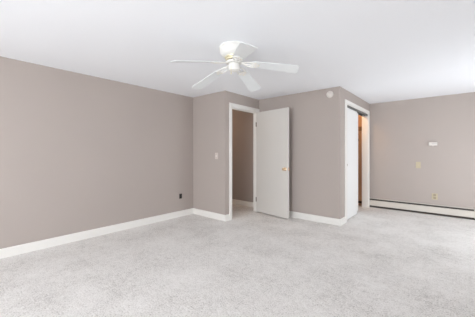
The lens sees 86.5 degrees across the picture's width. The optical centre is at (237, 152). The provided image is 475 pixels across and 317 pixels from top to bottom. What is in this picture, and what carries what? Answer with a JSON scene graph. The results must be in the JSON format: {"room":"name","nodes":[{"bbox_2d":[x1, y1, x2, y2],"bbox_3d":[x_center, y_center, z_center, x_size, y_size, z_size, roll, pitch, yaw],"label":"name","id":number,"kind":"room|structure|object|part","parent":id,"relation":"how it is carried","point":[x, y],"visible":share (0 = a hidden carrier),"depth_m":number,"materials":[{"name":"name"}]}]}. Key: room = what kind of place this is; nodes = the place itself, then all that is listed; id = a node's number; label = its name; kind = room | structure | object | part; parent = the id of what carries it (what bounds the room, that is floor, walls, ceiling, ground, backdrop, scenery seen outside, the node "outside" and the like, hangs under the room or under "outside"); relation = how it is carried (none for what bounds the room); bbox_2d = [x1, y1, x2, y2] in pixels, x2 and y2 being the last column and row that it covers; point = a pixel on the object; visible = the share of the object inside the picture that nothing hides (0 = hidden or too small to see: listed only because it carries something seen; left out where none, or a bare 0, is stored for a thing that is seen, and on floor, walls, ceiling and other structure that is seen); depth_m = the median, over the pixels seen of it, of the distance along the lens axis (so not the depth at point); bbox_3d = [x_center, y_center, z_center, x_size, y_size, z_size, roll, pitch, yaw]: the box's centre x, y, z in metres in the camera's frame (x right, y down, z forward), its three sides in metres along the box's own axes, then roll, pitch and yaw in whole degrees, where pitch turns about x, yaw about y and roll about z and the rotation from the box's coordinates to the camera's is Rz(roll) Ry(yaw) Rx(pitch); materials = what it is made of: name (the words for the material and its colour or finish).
{"room":"empty bedroom","nodes":[
{"label":"empty bedroom","id":0,"kind":"room"},
{"bbox_2d":[0,56,192,248],"bbox_3d":[-3.006,0.050,2.578,0.120,2.290,6.678,0,0,40],"label":"wall","id":1,"kind":"structure","parent":0,"point":[79,152],"depth_m":3.52,"materials":[{"name":"beige paint"}]},
{"bbox_2d":[0,208,192,258],"bbox_3d":[-2.951,1.141,2.540,0.014,0.108,6.424,0,0,40],"label":"baseboard","id":2,"kind":"structure","parent":1,"relation":"attached to","point":[42,244],"depth_m":3.49,"materials":[{"name":"white paint"}]},
{"bbox_2d":[193,91,221,213],"bbox_3d":[-0.996,0.050,5.173,1.985,2.290,0.120,0,0,40],"label":"wall","id":3,"kind":"structure","parent":0,"point":[207,109],"depth_m":4.72,"materials":[{"name":"beige paint"}]},
{"bbox_2d":[193,208,224,220],"bbox_3d":[-0.544,1.141,4.701,0.856,0.108,0.014,0,0,40],"label":"baseboard","id":4,"kind":"structure","parent":3,"relation":"attached to","point":[213,215],"depth_m":4.67,"materials":[{"name":"white paint"}]},
{"bbox_2d":[0,204,474,316],"bbox_3d":[-0.455,1.245,2.361,6.690,0.100,9.650,0,0,40],"label":"floor","id":5,"kind":"structure","parent":0,"point":[381,262],"depth_m":2.53,"materials":[{"name":"grey carpet"}]},
{"bbox_2d":[0,0,474,103],"bbox_3d":[-0.455,-1.145,2.361,6.690,0.100,9.650,0,0,40],"label":"ceiling","id":6,"kind":"structure","parent":0,"point":[378,51],"depth_m":2.46,"materials":[{"name":"white paint"}]},
{"bbox_2d":[170,41,298,91],"bbox_3d":[-0.059,-0.935,2.646,1.213,0.320,1.261,0,0,40],"label":"ceiling fan","id":7,"kind":"object","parent":6,"relation":"hanging from","point":[234,53],"visible":1,"depth_m":2.56,"materials":[{"name":"white metal"}]},
{"bbox_3d":[-0.402,-0.872,2.413,0.465,0.006,0.148,-11,18,-29],"label":"fan blade","id":8,"kind":"part","parent":7,"relation":"part of","materials":[{"name":"white laminate"}]},
{"bbox_3d":[-0.340,-0.836,2.901,0.465,0.006,0.148,-19,-12,41],"label":"fan blade","id":9,"kind":"part","parent":7,"relation":"part of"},
{"bbox_3d":[0.049,-0.881,2.206,0.148,0.006,0.465,12,6,-13],"label":"fan blade","id":10,"kind":"part","parent":7,"relation":"part of","materials":[{"name":"white laminate"}]},
{"bbox_3d":[0.138,-0.848,3.000,0.148,0.006,0.465,-12,-17,22],"label":"fan blade","id":11,"kind":"part","parent":7,"relation":"part of","materials":[{"name":"white laminate"}]},
{"bbox_3d":[0.384,-0.875,2.573,0.465,0.006,0.148,9,-11,6],"label":"fan blade","id":12,"kind":"part","parent":7,"relation":"part of","materials":[{"name":"white laminate"}]},
{"bbox_2d":[232,109,252,201],"bbox_3d":[-0.166,0.050,6.084,2.070,2.290,0.120,0,0,40],"label":"wall","id":13,"kind":"structure","parent":0,"point":[242,122],"depth_m":5.77,"materials":[{"name":"beige paint"}]},
{"bbox_2d":[232,199,252,206],"bbox_3d":[-0.242,1.141,6.061,1.985,0.108,0.014,0,0,40],"label":"baseboard","id":14,"kind":"structure","parent":13,"relation":"attached to","point":[238,202],"depth_m":5.75,"materials":[{"name":"white paint"}]},
{"bbox_2d":[259,86,342,218],"bbox_3d":[1.101,0.050,4.719,1.630,2.290,0.120,0,0,40],"label":"wall","id":15,"kind":"structure","parent":0,"point":[315,119],"depth_m":4.42,"materials":[{"name":"beige paint"}]},
{"bbox_2d":[222,91,258,214],"bbox_3d":[0.153,0.050,4.926,0.085,2.290,1.232,0,0,40],"label":"wall","id":16,"kind":"structure","parent":15,"relation":"in","point":[227,96],"depth_m":4.47,"materials":[{"name":"beige paint"}]},
{"bbox_2d":[225,214,229,220],"bbox_3d":[-0.182,1.141,4.456,0.014,0.108,0.110,0,0,40],"label":"baseboard","id":17,"kind":"structure","parent":16,"relation":"attached to","point":[227,217],"depth_m":4.45,"materials":[{"name":"white paint"}]},
{"bbox_2d":[229,102,258,219],"bbox_3d":[0.118,0.147,4.875,0.103,2.095,0.915,0,0,40],"label":"door frame","id":18,"kind":"structure","parent":16,"relation":"attached to","point":[254,111],"depth_m":4.74,"materials":[{"name":"white paint"}]},
{"bbox_2d":[256,107,288,218],"bbox_3d":[0.650,0.179,4.816,0.168,1.988,0.811,0,0,-41],"label":"door","id":19,"kind":"structure","parent":18,"relation":"attached to","point":[272,126],"depth_m":4.76,"materials":[{"name":"white paint"}]},
{"bbox_2d":[289,211,339,225],"bbox_3d":[1.065,1.141,4.662,1.612,0.108,0.014,0,0,40],"label":"baseboard","id":20,"kind":"structure","parent":15,"relation":"attached to","point":[316,218],"depth_m":4.40,"materials":[{"name":"white paint"}]},
{"bbox_2d":[326,91,332,97],"bbox_3d":[1.543,-0.986,4.237,0.116,0.116,0.042,0,0,40],"label":"smoke detector","id":21,"kind":"object","parent":15,"relation":"attached to","point":[329,94],"visible":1,"depth_m":4.22,"materials":[{"name":"white plastic"}]},
{"bbox_2d":[343,88,369,216],"bbox_3d":[2.311,0.050,4.977,0.120,2.290,1.840,0,0,40],"label":"wall","id":22,"kind":"structure","parent":0,"point":[347,95],"depth_m":4.32,"materials":[{"name":"beige paint"}]},
{"bbox_2d":[340,217,344,225],"bbox_3d":[1.758,1.141,4.223,0.014,0.108,0.242,0,0,40],"label":"baseboard","id":23,"kind":"structure","parent":22,"relation":"attached to","point":[342,220],"depth_m":4.20,"materials":[{"name":"white paint"}]},
{"bbox_2d":[347,108,356,219],"bbox_3d":[2.104,0.184,4.680,0.037,1.998,0.682,0,0,40],"label":"door","id":24,"kind":"structure","parent":22,"relation":"in","point":[351,114],"depth_m":4.66,"materials":[{"name":"white paint"}]},
{"bbox_2d":[345,99,369,222],"bbox_3d":[2.325,0.138,4.981,0.140,2.115,1.647,0,0,40],"label":"trim","id":25,"kind":"structure","parent":22,"relation":"attached to","point":[365,119],"depth_m":5.53,"materials":[{"name":"white paint"}]},
{"bbox_2d":[347,105,367,115],"bbox_3d":[2.329,-0.824,4.995,0.109,0.044,1.456,0,0,40],"label":"track","id":26,"kind":"object","parent":22,"relation":"attached to","point":[360,113],"visible":0.5,"depth_m":5.03,"materials":[{"name":"grey metal"}]},
{"bbox_2d":[357,113,357,210],"bbox_3d":[2.243,0.184,4.931,0.032,1.998,0.680,0,0,40],"label":"door","id":27,"kind":"structure","parent":26,"relation":"hanging from","point":[357,113],"depth_m":5.14,"materials":[{"name":"white paint"}]},
{"bbox_2d":[358,92,474,207],"bbox_3d":[3.788,0.050,5.009,3.650,2.290,0.120,0,0,40],"label":"wall","id":28,"kind":"structure","parent":0,"point":[401,132],"depth_m":5.01,"materials":[{"name":"beige paint"}]},
{"bbox_2d":[416,162,420,167],"bbox_3d":[3.620,0.242,5.059,0.080,0.126,0.020,0,0,40],"label":"wall plate","id":29,"kind":"object","parent":28,"relation":"attached to","point":[418,164],"visible":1,"depth_m":5.06,"materials":[{"name":"beige plastic"}]},
{"bbox_2d":[370,198,474,219],"bbox_3d":[3.619,1.095,5.027,1.801,0.201,0.069,0,0,40],"label":"baseboard heater","id":30,"kind":"object","parent":28,"relation":"attached to","point":[433,209],"visible":0.91,"depth_m":4.95,"materials":[{"name":"white metal"}]},
{"bbox_3d":[3.592,1.089,5.073,1.701,0.187,0.033,0,0,40],"label":"panel","id":31,"kind":"part","parent":30,"relation":"part of","materials":[{"name":"white metal"}]},
{"bbox_2d":[429,142,436,145],"bbox_3d":[3.795,-0.172,4.903,0.134,0.078,0.032,0,0,40],"label":"thermostat","id":32,"kind":"object","parent":28,"relation":"attached to","point":[430,143],"visible":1,"depth_m":4.89,"materials":[{"name":"white plastic"}]},
{"bbox_2d":[432,193,437,199],"bbox_3d":[3.821,0.843,4.894,0.090,0.120,0.010,0,0,40],"label":"wall outlet","id":33,"kind":"object","parent":28,"relation":"attached to","point":[434,195],"visible":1,"depth_m":4.89,"materials":[{"name":"beige plastic"}]}
]}

